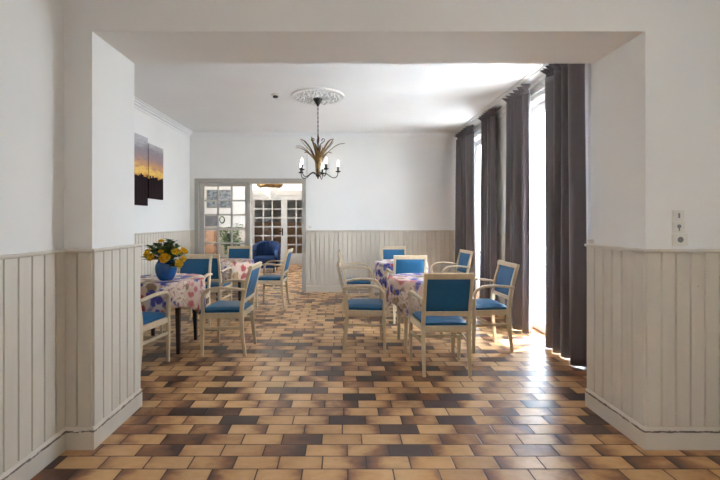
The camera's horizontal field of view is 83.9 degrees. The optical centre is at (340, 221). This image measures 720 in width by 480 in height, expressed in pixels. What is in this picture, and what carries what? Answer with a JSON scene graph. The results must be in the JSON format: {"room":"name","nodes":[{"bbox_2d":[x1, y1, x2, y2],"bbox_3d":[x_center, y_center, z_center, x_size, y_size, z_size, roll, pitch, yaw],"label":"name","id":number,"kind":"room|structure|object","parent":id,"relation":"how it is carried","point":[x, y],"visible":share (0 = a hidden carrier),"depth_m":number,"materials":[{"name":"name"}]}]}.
{"room":"care facility","nodes":[
{"label":"care facility","id":0,"kind":"room"},
{"bbox_2d":[0,0,63,254],"bbox_3d":[-1.820,-0.175,-0.142,0.300,3.080,5.115,0,0,0],"label":"wall","id":1,"kind":"structure","parent":0,"point":[31,31],"depth_m":2.15,"materials":[{"name":"paint"}]},
{"bbox_2d":[0,253,64,474],"bbox_3d":[-1.663,0.711,1.062,0.014,1.068,2.705,0,0,0],"label":"wainscot","id":2,"kind":"structure","parent":1,"relation":"attached to","point":[32,289],"depth_m":2.13,"materials":[{"name":"beige paint"}]},
{"bbox_2d":[0,428,65,479],"bbox_3d":[-1.657,1.299,1.062,0.027,0.132,2.705,0,0,0],"label":"baseboard","id":3,"kind":"structure","parent":1,"relation":"attached to","point":[38,459],"depth_m":2.17,"materials":[{"name":"paint"}]},
{"bbox_2d":[0,249,65,259],"bbox_3d":[-1.653,0.176,1.062,0.034,0.022,2.705,0,0,0],"label":"trim","id":4,"kind":"structure","parent":1,"relation":"attached to","point":[48,252],"depth_m":2.12,"materials":[{"name":"beige paint"}]},
{"bbox_2d":[134,107,189,232],"bbox_3d":[-3.030,-0.175,5.454,0.200,3.080,5.093,0,0,0],"label":"wall","id":5,"kind":"structure","parent":0,"point":[172,213],"depth_m":6.79,"materials":[{"name":"paint"}]},
{"bbox_2d":[134,132,147,205],"bbox_3d":[-2.912,-0.743,5.747,0.035,1.015,0.495,0,0,0],"label":"print","id":6,"kind":"object","parent":5,"relation":"attached to","point":[140,142],"visible":0.56,"depth_m":5.77},
{"bbox_2d":[148,143,162,199],"bbox_3d":[-2.912,-0.765,6.272,0.035,0.830,0.485,0,0,0],"label":"print","id":7,"kind":"object","parent":5,"relation":"attached to","point":[155,154],"visible":0.82,"depth_m":6.24},
{"bbox_2d":[134,231,189,275],"bbox_3d":[-2.923,0.711,5.357,0.014,1.068,4.776,0,0,0],"label":"wainscot","id":8,"kind":"structure","parent":5,"relation":"attached to","point":[147,267],"depth_m":6.25,"materials":[{"name":"beige paint"}]},
{"bbox_2d":[134,230,190,234],"bbox_3d":[-2.913,0.176,5.357,0.034,0.022,4.776,0,0,0],"label":"trim","id":9,"kind":"structure","parent":5,"relation":"attached to","point":[181,230],"depth_m":6.46,"materials":[{"name":"beige paint"}]},
{"bbox_2d":[134,96,192,137],"bbox_3d":[-2.880,-1.667,5.326,0.100,0.097,4.838,0,0,0],"label":"trim","id":10,"kind":"structure","parent":5,"relation":"attached to","point":[140,105],"depth_m":6.38,"materials":[{"name":"paint"}]},
{"bbox_2d":[205,184,301,226],"bbox_3d":[-2.600,-0.175,12.700,4.300,3.080,0.200,0,0,0],"label":"wall","id":11,"kind":"structure","parent":0,"point":[238,191],"depth_m":12.60,"materials":[{"name":"paint"}]},
{"bbox_2d":[205,216,216,225],"bbox_3d":[-4.080,-0.043,12.585,0.380,0.385,0.030,0,0,0],"label":"framed picture","id":12,"kind":"object","parent":11,"relation":"attached to","point":[209,220],"visible":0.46,"depth_m":12.58,"materials":[{"name":"grey paper"}]},
{"bbox_2d":[207,190,230,207],"bbox_3d":[-3.830,-0.715,12.585,0.780,0.560,0.030,0,0,0],"label":"framed picture","id":13,"kind":"object","parent":11,"relation":"attached to","point":[211,194],"visible":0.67,"depth_m":12.58,"materials":[{"name":"grey paper"}]},
{"bbox_2d":[205,227,244,258],"bbox_3d":[-3.830,0.711,12.593,1.840,1.068,0.014,0,0,0],"label":"tile wainscot","id":14,"kind":"structure","parent":11,"relation":"attached to","point":[222,251],"depth_m":12.59,"materials":[{"name":"beige paint"}]},
{"bbox_2d":[230,216,240,225],"bbox_3d":[-3.320,-0.025,12.585,0.360,0.340,0.030,0,0,0],"label":"framed picture","id":15,"kind":"object","parent":11,"relation":"attached to","point":[236,219],"visible":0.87,"depth_m":12.58,"materials":[{"name":"white paint"}]},
{"bbox_2d":[233,216,239,224],"bbox_3d":[-3.320,-0.025,12.592,0.310,0.290,0.016,0,0,0],"label":"artwork","id":16,"kind":"object","parent":15,"relation":"attached to","point":[236,219],"depth_m":12.58,"materials":[{"name":"white paper"}]},
{"bbox_2d":[252,196,283,264],"bbox_3d":[-2.300,0.272,12.609,1.000,2.174,0.112,0,0,0],"label":"door","id":17,"kind":"structure","parent":11,"relation":"in","point":[263,198],"depth_m":12.62,"materials":[{"name":"beige paint"}]},
{"bbox_2d":[252,190,301,195],"bbox_3d":[-1.795,0.195,12.685,2.230,2.340,0.230,0,0,0],"label":"trim","id":18,"kind":"structure","parent":11,"relation":"attached to","point":[254,192],"depth_m":12.57,"materials":[{"name":"beige paint"}]},
{"bbox_2d":[284,196,301,264],"bbox_3d":[-1.295,0.272,12.637,1.010,2.174,0.055,0,0,0],"label":"door","id":19,"kind":"structure","parent":11,"relation":"in","point":[296,259],"depth_m":12.62,"materials":[{"name":"beige paint"}]},
{"bbox_2d":[254,200,301,221],"bbox_3d":[-2.600,-0.175,14.900,4.300,3.080,0.200,0,0,0],"label":"wall","id":20,"kind":"structure","parent":0,"point":[257,203],"depth_m":14.80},
{"bbox_2d":[254,222,301,253],"bbox_3d":[-2.600,0.690,14.760,4.300,1.350,0.080,0,0,0],"label":"glass pane","id":21,"kind":"structure","parent":20,"relation":"attached to","point":[257,230],"depth_m":14.72,"materials":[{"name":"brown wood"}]},
{"bbox_2d":[190,138,457,229],"bbox_3d":[-0.135,-0.175,7.825,5.590,3.080,0.160,0,0,0],"label":"wall","id":22,"kind":"structure","parent":0,"point":[381,183],"depth_m":7.75,"materials":[{"name":"paint"}]},
{"bbox_2d":[190,230,194,253],"bbox_3d":[-2.880,0.765,7.738,0.100,1.200,0.014,0,0,0],"label":"wainscot corner","id":23,"kind":"structure","parent":22,"relation":"attached to","point":[192,232],"depth_m":7.73,"materials":[{"name":"beige paint"}]},
{"bbox_2d":[199,183,246,290],"bbox_3d":[-2.290,0.306,7.793,0.930,2.106,0.055,0,0,0],"label":"door","id":24,"kind":"structure","parent":22,"relation":"in","point":[202,200],"depth_m":7.78,"materials":[{"name":"beige paint"}]},
{"bbox_2d":[195,178,305,291],"bbox_3d":[-1.754,0.267,7.824,2.152,2.197,0.202,0,0,0],"label":"trim","id":25,"kind":"structure","parent":22,"relation":"attached to","point":[249,181],"depth_m":7.72,"materials":[{"name":"beige paint"}]},
{"bbox_2d":[190,133,458,137],"bbox_3d":[-0.285,-1.667,7.728,5.290,0.097,0.035,0,0,0],"label":"trim","id":26,"kind":"structure","parent":22,"relation":"attached to","point":[193,135],"depth_m":7.73,"materials":[{"name":"paint"}]},
{"bbox_2d":[306,285,385,291],"bbox_3d":[0.842,1.299,7.731,3.037,0.132,0.027,0,0,0],"label":"baseboard","id":27,"kind":"structure","parent":22,"relation":"attached to","point":[309,288],"depth_m":7.72,"materials":[{"name":"paint"}]},
{"bbox_2d":[306,231,454,284],"bbox_3d":[0.842,0.711,7.738,3.037,1.068,0.014,0,0,0],"label":"wainscot","id":28,"kind":"structure","parent":22,"relation":"attached to","point":[322,247],"depth_m":7.73,"materials":[{"name":"beige paint"}]},
{"bbox_2d":[306,230,454,230],"bbox_3d":[0.842,0.176,7.728,3.037,0.022,0.034,0,0,0],"label":"trim","id":29,"kind":"structure","parent":22,"relation":"attached to","point":[306,230],"depth_m":7.71,"materials":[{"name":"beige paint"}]},
{"bbox_2d":[134,64,539,132],"bbox_3d":[-1.270,-1.790,6.150,7.860,0.150,18.300,0,0,0],"label":"ceiling","id":30,"kind":"structure","parent":0,"point":[202,98],"depth_m":5.40,"materials":[{"name":"paint"}]},
{"bbox_2d":[257,184,282,198],"bbox_3d":[-1.990,-1.170,11.200,0.710,1.090,0.710,0,0,0],"label":"ceiling lamp","id":31,"kind":"object","parent":30,"relation":"hanging from","point":[269,190],"visible":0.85,"depth_m":11.03,"materials":[{"name":"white glass"}]},
{"bbox_2d":[271,93,279,97],"bbox_3d":[-0.885,-1.692,5.400,0.116,0.046,0.116,0,0,0],"label":"smoke detector","id":32,"kind":"object","parent":30,"relation":"attached to","point":[274,95],"visible":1,"depth_m":5.37,"materials":[{"name":"beige plastic"}]},
{"bbox_2d":[291,87,344,105],"bbox_3d":[-0.315,-1.677,5.470,0.730,0.076,0.730,0,0,8],"label":"ceiling rose","id":33,"kind":"object","parent":30,"relation":"attached to","point":[329,96],"visible":0.85,"depth_m":5.35,"materials":[{"name":"paint"}]},
{"bbox_2d":[297,97,344,179],"bbox_3d":[-0.291,-1.133,5.488,0.692,1.093,0.684,0,0,0],"label":"chandelier","id":34,"kind":"object","parent":33,"relation":"hanging from","point":[318,157],"visible":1,"depth_m":5.44,"materials":[{"name":"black metal"}]},
{"bbox_2d":[30,265,719,479],"bbox_3d":[-1.270,1.425,6.150,7.860,0.120,18.300,0,0,0],"label":"floor","id":35,"kind":"structure","parent":0,"point":[298,406],"depth_m":2.89,"materials":[{"name":"tile"}]},
{"bbox_2d":[141,291,170,362],"bbox_3d":[-1.948,0.906,3.684,0.561,0.921,0.521,0,0,6],"label":"dining chair","id":36,"kind":"object","parent":35,"relation":"on","point":[156,319],"visible":0.26,"depth_m":3.76,"materials":[{"name":"brown wood"}]},
{"bbox_2d":[151,307,197,353],"bbox_3d":[-1.925,0.995,4.375,0.800,0.740,0.800,0,0,0],"label":"round table","id":37,"kind":"object","parent":35,"relation":"on","point":[177,310],"visible":0.25,"depth_m":4.14,"materials":[{"name":"brown wood"}]},
{"bbox_2d":[141,273,206,313],"bbox_3d":[-1.919,0.808,4.370,0.884,0.381,0.886,0,0,0],"label":"tablecloth","id":38,"kind":"object","parent":37,"relation":"on","point":[185,289],"visible":0.58,"depth_m":4.09,"materials":[{"name":"fabric"}]},
{"bbox_2d":[155,258,176,280],"bbox_3d":[-1.855,0.503,4.240,0.220,0.228,0.220,0,0,0],"label":"vase","id":39,"kind":"object","parent":38,"relation":"on","point":[164,272],"visible":0.7,"depth_m":4.16,"materials":[{"name":"blue ceramic"}]},
{"bbox_2d":[143,248,149,256],"bbox_3d":[-1.980,0.389,4.208,0.196,0.228,0.118,0,0,-35],"label":"flower","id":40,"kind":"object","parent":39,"relation":"in","point":[146,252],"visible":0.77,"depth_m":4.14,"materials":[{"name":"yellow plant"}]},
{"bbox_2d":[147,252,158,260],"bbox_3d":[-1.946,0.410,4.167,0.118,0.184,0.158,0,0,16],"label":"flower","id":41,"kind":"object","parent":39,"relation":"in","point":[150,256],"visible":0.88,"depth_m":4.13,"materials":[{"name":"yellow plant"}]},
{"bbox_2d":[158,253,170,262],"bbox_3d":[-1.810,0.413,4.141,0.126,0.180,0.182,0,0,0],"label":"flower","id":42,"kind":"object","parent":39,"relation":"in","point":[163,256],"visible":0.83,"depth_m":4.09,"materials":[{"name":"yellow plant"}]},
{"bbox_2d":[164,239,173,252],"bbox_3d":[-1.830,0.335,4.244,0.115,0.315,0.095,0,0,-38],"label":"sprig","id":43,"kind":"object","parent":39,"relation":"in","point":[167,240],"visible":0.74,"depth_m":4.23,"materials":[{"name":"green plant"}]},
{"bbox_2d":[167,261,180,266],"bbox_3d":[-1.759,0.449,4.173,0.212,0.088,0.136,0,0,41],"label":"sprig","id":44,"kind":"object","parent":39,"relation":"in","point":[171,264],"visible":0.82,"depth_m":4.15,"materials":[{"name":"green plant"}]},
{"bbox_2d":[171,248,181,256],"bbox_3d":[-1.748,0.389,4.195,0.152,0.227,0.126,0,0,-16],"label":"flower","id":45,"kind":"object","parent":39,"relation":"in","point":[175,251],"visible":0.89,"depth_m":4.18,"materials":[{"name":"yellow plant"}]},
{"bbox_2d":[171,259,182,267],"bbox_3d":[-1.729,0.447,4.194,0.117,0.111,0.184,0,0,-40],"label":"flower","id":46,"kind":"object","parent":39,"relation":"in","point":[178,262],"visible":0.94,"depth_m":4.15,"materials":[{"name":"yellow plant"}]},
{"bbox_2d":[173,247,187,258],"bbox_3d":[-1.717,0.384,4.245,0.183,0.238,0.132,0,0,33],"label":"flower","id":47,"kind":"object","parent":39,"relation":"in","point":[182,249],"visible":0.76,"depth_m":4.24,"materials":[{"name":"yellow plant"}]},
{"bbox_3d":[-1.897,0.398,4.141,0.143,0.190,0.170,0,0,0],"label":"sprig","id":48,"kind":"object","parent":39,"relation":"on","visible":0},
{"bbox_2d":[158,246,166,253],"bbox_3d":[-1.856,0.373,4.165,0.100,0.240,0.132,0,0,0],"label":"sprig","id":49,"kind":"object","parent":48,"relation":"on","point":[163,248],"visible":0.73,"depth_m":4.16,"materials":[{"name":"green plant"}]},
{"bbox_3d":[-1.784,0.428,4.137,0.140,0.129,0.176,0,0,0],"label":"sprig","id":50,"kind":"object","parent":39,"relation":"in","visible":0},
{"bbox_2d":[165,244,173,253],"bbox_3d":[-1.794,0.366,4.206,0.141,0.254,0.096,0,0,41],"label":"sprig","id":51,"kind":"object","parent":50,"relation":"on","point":[169,246],"visible":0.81,"depth_m":4.20,"materials":[{"name":"green plant"}]},
{"bbox_2d":[160,255,212,334],"bbox_3d":[-1.930,0.906,5.071,0.561,0.921,0.521,0,0,0],"label":"dining chair","id":52,"kind":"object","parent":35,"relation":"on","point":[194,264],"visible":0.3,"depth_m":5.26,"materials":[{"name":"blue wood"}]},
{"bbox_2d":[187,254,232,320],"bbox_3d":[-1.870,0.906,5.679,0.561,0.921,0.521,0,0,0],"label":"dining chair","id":53,"kind":"object","parent":35,"relation":"on","point":[216,280],"visible":0.39,"depth_m":5.50,"materials":[{"name":"brown wood"}]},
{"bbox_2d":[205,231,216,253],"bbox_3d":[-3.980,0.820,11.942,0.560,1.090,0.456,0,0,0],"label":"base cabinet","id":54,"kind":"object","parent":35,"relation":"on","point":[210,236],"visible":0.44,"depth_m":11.73,"materials":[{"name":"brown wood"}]},
{"bbox_2d":[206,282,248,304],"bbox_3d":[-1.790,0.995,6.360,0.770,0.740,0.770,0,0,0],"label":"round table","id":55,"kind":"object","parent":35,"relation":"on","point":[239,283],"visible":0.21,"depth_m":6.10,"materials":[{"name":"brown wood"}]},
{"bbox_2d":[220,258,253,280],"bbox_3d":[-1.786,0.804,6.357,0.851,0.372,0.849,0,0,0],"label":"tablecloth","id":56,"kind":"object","parent":55,"relation":"on","point":[240,266],"visible":0.56,"depth_m":6.05,"materials":[{"name":"fabric"}]},
{"bbox_2d":[214,224,242,253],"bbox_3d":[-3.082,0.709,11.101,0.862,1.312,0.837,0,0,-27],"label":"potted plant","id":57,"kind":"object","parent":35,"relation":"on","point":[227,237],"visible":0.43,"depth_m":11.06,"materials":[{"name":"green plant"}]},
{"bbox_2d":[200,261,261,356],"bbox_3d":[-1.149,0.906,4.269,0.521,0.921,0.561,0,0,2],"label":"dining chair","id":58,"kind":"object","parent":35,"relation":"on","point":[219,310],"visible":1,"depth_m":4.07,"materials":[{"name":"brown wood"}]},
{"bbox_2d":[226,246,251,294],"bbox_3d":[-1.850,0.906,7.051,0.561,0.921,0.521,0,0,0],"label":"dining chair","id":59,"kind":"object","parent":35,"relation":"on","point":[232,251],"visible":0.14,"depth_m":7.26,"materials":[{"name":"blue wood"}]},
{"bbox_2d":[252,240,280,272],"bbox_3d":[-2.040,0.950,10.958,0.790,0.830,0.735,0,0,0],"label":"armchair","id":60,"kind":"object","parent":35,"relation":"on","point":[263,251],"visible":0.79,"depth_m":10.94,"materials":[{"name":"blue fabric"}]},
{"bbox_2d":[254,255,275,261],"bbox_3d":[-2.040,1.005,10.870,0.540,0.140,0.560,0,0,0],"label":"seat cushion","id":61,"kind":"object","parent":60,"relation":"on","point":[263,258],"depth_m":10.59,"materials":[{"name":"blue fabric"}]},
{"bbox_2d":[255,248,292,308],"bbox_3d":[-1.069,0.906,6.498,0.521,0.921,0.561,0,0,3],"label":"dining chair","id":62,"kind":"object","parent":35,"relation":"on","point":[264,279],"visible":0.91,"depth_m":6.30,"materials":[{"name":"brown wood"}]},
{"bbox_2d":[338,250,372,313],"bbox_3d":[0.214,0.906,6.120,0.521,0.921,0.561,0,0,0],"label":"dining chair","id":63,"kind":"object","parent":35,"relation":"on","point":[360,282],"visible":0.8,"depth_m":5.90,"materials":[{"name":"brown wood"}]},
{"bbox_2d":[336,260,385,353],"bbox_3d":[0.214,0.906,4.391,0.521,0.921,0.561,0,0,1],"label":"dining chair","id":64,"kind":"object","parent":35,"relation":"on","point":[353,307],"visible":1,"depth_m":4.18,"materials":[{"name":"brown wood"}]},
{"bbox_2d":[381,247,405,259],"bbox_3d":[0.935,0.906,6.891,0.561,0.921,0.521,0,0,0],"label":"dining chair","id":65,"kind":"object","parent":35,"relation":"on","point":[386,252],"visible":0.14,"depth_m":7.10,"materials":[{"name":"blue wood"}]},
{"bbox_2d":[386,255,427,323],"bbox_3d":[0.915,0.906,5.519,0.561,0.921,0.521,0,0,0],"label":"dining chair","id":66,"kind":"object","parent":35,"relation":"on","point":[402,263],"visible":0.39,"depth_m":5.29,"materials":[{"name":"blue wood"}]},
{"bbox_2d":[397,307,454,352],"bbox_3d":[0.918,0.995,4.405,0.790,0.740,0.790,0,0,0],"label":"round table","id":67,"kind":"object","parent":35,"relation":"on","point":[398,310],"visible":0.22,"depth_m":4.14,"materials":[{"name":"brown wood"}]},
{"bbox_2d":[385,273,423,317],"bbox_3d":[0.915,0.799,4.401,0.860,0.364,0.866,0,0,0],"label":"tablecloth","id":68,"kind":"object","parent":67,"relation":"on","point":[398,286],"visible":0.44,"depth_m":4.13,"materials":[{"name":"fabric"}]},
{"bbox_2d":[408,273,474,376],"bbox_3d":[0.931,0.906,3.704,0.561,0.921,0.521,0,0,-1],"label":"dining chair","id":69,"kind":"object","parent":35,"relation":"on","point":[446,297],"visible":1,"depth_m":3.52,"materials":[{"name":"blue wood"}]},
{"bbox_2d":[430,249,473,272],"bbox_3d":[1.720,0.906,6.224,0.521,0.921,0.561,0,0,-7],"label":"dining chair","id":70,"kind":"object","parent":35,"relation":"on","point":[464,259],"visible":0.48,"depth_m":6.23,"materials":[{"name":"brown wood"}]},
{"bbox_2d":[456,260,519,352],"bbox_3d":[1.606,0.906,4.402,0.521,0.921,0.561,0,0,-3],"label":"dining chair","id":71,"kind":"object","parent":35,"relation":"on","point":[506,273],"visible":0.83,"depth_m":4.21,"materials":[{"name":"brown wood"}]},
{"bbox_3d":[0.930,0.995,6.200,0.790,0.740,0.790,0,0,0],"label":"round table","id":72,"kind":"object","parent":35,"relation":"on","visible":0},
{"bbox_2d":[373,259,428,287],"bbox_3d":[0.929,0.799,6.200,0.862,0.362,0.847,0,0,0],"label":"tablecloth","id":73,"kind":"object","parent":72,"relation":"on","point":[380,266],"visible":0.37,"depth_m":5.97,"materials":[{"name":"fabric"}]},
{"bbox_2d":[64,0,719,248],"bbox_3d":[-0.385,-0.175,2.661,5.530,3.080,0.492,0,0,0],"label":"wall","id":74,"kind":"structure","parent":0,"point":[656,63],"depth_m":2.42,"materials":[{"name":"paint"}]},
{"bbox_2d":[65,253,91,426],"bbox_3d":[-1.586,0.711,2.408,0.168,1.068,0.014,0,0,0],"label":"wainscot","id":75,"kind":"object","parent":74,"relation":"attached to","point":[78,266],"visible":0.77,"depth_m":2.40,"materials":[{"name":"beige paint"}]},
{"bbox_2d":[65,426,93,449],"bbox_3d":[-1.573,1.299,2.401,0.195,0.132,0.027,0,0,0],"label":"baseboard","id":76,"kind":"structure","parent":74,"relation":"attached to","point":[77,438],"depth_m":2.39,"materials":[{"name":"paint"}]},
{"bbox_2d":[66,249,93,252],"bbox_3d":[-1.569,0.176,2.398,0.202,0.022,0.034,0,0,0],"label":"trim","id":77,"kind":"structure","parent":74,"relation":"attached to","point":[67,250],"depth_m":2.38,"materials":[{"name":"beige paint"}]},
{"bbox_2d":[92,247,140,425],"bbox_3d":[-1.495,0.711,2.692,0.014,1.068,0.554,0,0,0],"label":"wainscot","id":78,"kind":"object","parent":74,"relation":"attached to","point":[116,274],"visible":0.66,"depth_m":2.63,"materials":[{"name":"beige paint"}]},
{"bbox_2d":[93,388,141,449],"bbox_3d":[-1.488,1.299,2.679,0.027,0.132,0.581,0,0,0],"label":"baseboard","id":79,"kind":"structure","parent":74,"relation":"attached to","point":[118,416],"depth_m":2.63,"materials":[{"name":"paint"}]},
{"bbox_2d":[94,244,142,252],"bbox_3d":[-1.485,0.176,2.675,0.034,0.022,0.588,0,0,0],"label":"trim","id":80,"kind":"structure","parent":74,"relation":"attached to","point":[132,245],"depth_m":2.64,"materials":[{"name":"beige paint"}]},
{"bbox_2d":[584,244,644,252],"bbox_3d":[1.821,0.176,2.675,0.034,0.022,0.588,0,0,0],"label":"trim","id":81,"kind":"structure","parent":74,"relation":"attached to","point":[586,245],"depth_m":2.64,"materials":[{"name":"beige paint"}]},
{"bbox_2d":[585,388,644,449],"bbox_3d":[1.825,1.299,2.679,0.027,0.132,0.581,0,0,0],"label":"baseboard","id":82,"kind":"structure","parent":74,"relation":"attached to","point":[619,420],"depth_m":2.63,"materials":[{"name":"paint"}]},
{"bbox_2d":[587,247,644,425],"bbox_3d":[1.831,0.711,2.692,0.014,1.068,0.554,0,0,0],"label":"wainscot","id":83,"kind":"object","parent":74,"relation":"attached to","point":[615,278],"visible":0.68,"depth_m":2.64,"materials":[{"name":"beige paint"}]},
{"bbox_2d":[672,210,683,220],"bbox_3d":[2.030,-0.035,2.405,0.070,0.066,0.019,0,0,0],"label":"light switch","id":84,"kind":"object","parent":74,"relation":"attached to","point":[677,215],"visible":1,"depth_m":2.40,"materials":[{"name":"beige plastic"}]},
{"bbox_2d":[672,222,684,232],"bbox_3d":[2.032,0.035,2.407,0.072,0.068,0.016,0,0,0],"label":"light switch","id":85,"kind":"object","parent":74,"relation":"attached to","point":[677,227],"visible":1,"depth_m":2.40,"materials":[{"name":"beige plastic"}]},
{"bbox_2d":[671,233,687,245],"bbox_3d":[2.040,0.110,2.408,0.092,0.075,0.014,0,0,0],"label":"power socket","id":86,"kind":"object","parent":74,"relation":"attached to","point":[677,239],"visible":1,"depth_m":2.40,"materials":[{"name":"beige plastic"}]},
{"bbox_2d":[644,426,719,449],"bbox_3d":[2.086,1.299,2.401,0.549,0.132,0.027,0,0,0],"label":"baseboard","id":87,"kind":"structure","parent":74,"relation":"attached to","point":[655,438],"depth_m":2.39,"materials":[{"name":"paint"}]},
{"bbox_2d":[644,249,719,252],"bbox_3d":[2.082,0.176,2.398,0.556,0.022,0.034,0,0,0],"label":"trim","id":88,"kind":"structure","parent":74,"relation":"attached to","point":[645,250],"depth_m":2.38,"materials":[{"name":"beige paint"}]},
{"bbox_2d":[645,253,719,426],"bbox_3d":[2.099,0.711,2.408,0.522,1.068,0.014,0,0,0],"label":"wainscot","id":89,"kind":"object","parent":74,"relation":"attached to","point":[682,290],"visible":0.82,"depth_m":2.40,"materials":[{"name":"beige paint"}]},
{"bbox_2d":[497,234,504,304],"bbox_3d":[2.353,0.711,5.900,0.014,1.068,1.020,0,0,0],"label":"wainscoting","id":90,"kind":"structure","parent":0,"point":[500,237],"depth_m":5.85,"materials":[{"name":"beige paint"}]},
{"bbox_2d":[473,64,593,295],"bbox_3d":[2.510,-0.175,2.800,0.300,3.080,11.000,0,0,0],"label":"wall","id":91,"kind":"structure","parent":0,"point":[500,122],"depth_m":5.84,"materials":[{"name":"paint"}]},
{"bbox_2d":[474,131,480,296],"bbox_3d":[2.444,-0.085,6.900,0.212,2.900,0.980,0,0,0],"label":"window","id":92,"kind":"structure","parent":91,"relation":"in","point":[478,133],"depth_m":7.22,"materials":[{"name":"white glass"}]},
{"bbox_2d":[456,64,548,132],"bbox_3d":[2.265,-1.679,5.326,0.190,0.072,4.838,0,0,0],"label":"trim","id":93,"kind":"structure","parent":91,"relation":"attached to","point":[530,78],"depth_m":5.27,"materials":[{"name":"paint"}]},
{"bbox_2d":[474,64,590,332],"bbox_3d":[2.401,-0.144,5.581,0.297,3.017,4.162,0,0,0],"label":"window","id":94,"kind":"structure","parent":91,"relation":"in","point":[537,190],"depth_m":5.00,"materials":[{"name":"white glass"}]},
{"bbox_2d":[455,125,474,291],"bbox_3d":[2.227,-0.149,7.243,0.132,3.013,0.854,0,0,0],"label":"curtain","id":95,"kind":"object","parent":94,"relation":"hanging from","point":[464,184],"visible":0.75,"depth_m":7.16,"materials":[{"name":"grey fabric"}]},
{"bbox_2d":[478,108,497,301],"bbox_3d":[2.228,-0.149,6.091,0.135,3.012,0.535,0,0,0],"label":"curtain","id":96,"kind":"object","parent":94,"relation":"hanging from","point":[488,197],"visible":0.91,"depth_m":6.05,"materials":[{"name":"grey fabric"}]},
{"bbox_2d":[502,84,531,333],"bbox_3d":[2.227,-0.149,5.086,0.138,3.013,0.630,0,0,0],"label":"curtain","id":97,"kind":"object","parent":94,"relation":"hanging from","point":[518,106],"visible":0.9,"depth_m":5.01,"materials":[{"name":"grey fabric"}]},
{"bbox_2d":[540,64,586,366],"bbox_3d":[2.228,-0.149,4.030,0.135,3.012,0.701,0,0,0],"label":"curtain","id":98,"kind":"object","parent":94,"relation":"hanging from","point":[565,139],"visible":0.92,"depth_m":3.97,"materials":[{"name":"grey fabric"}]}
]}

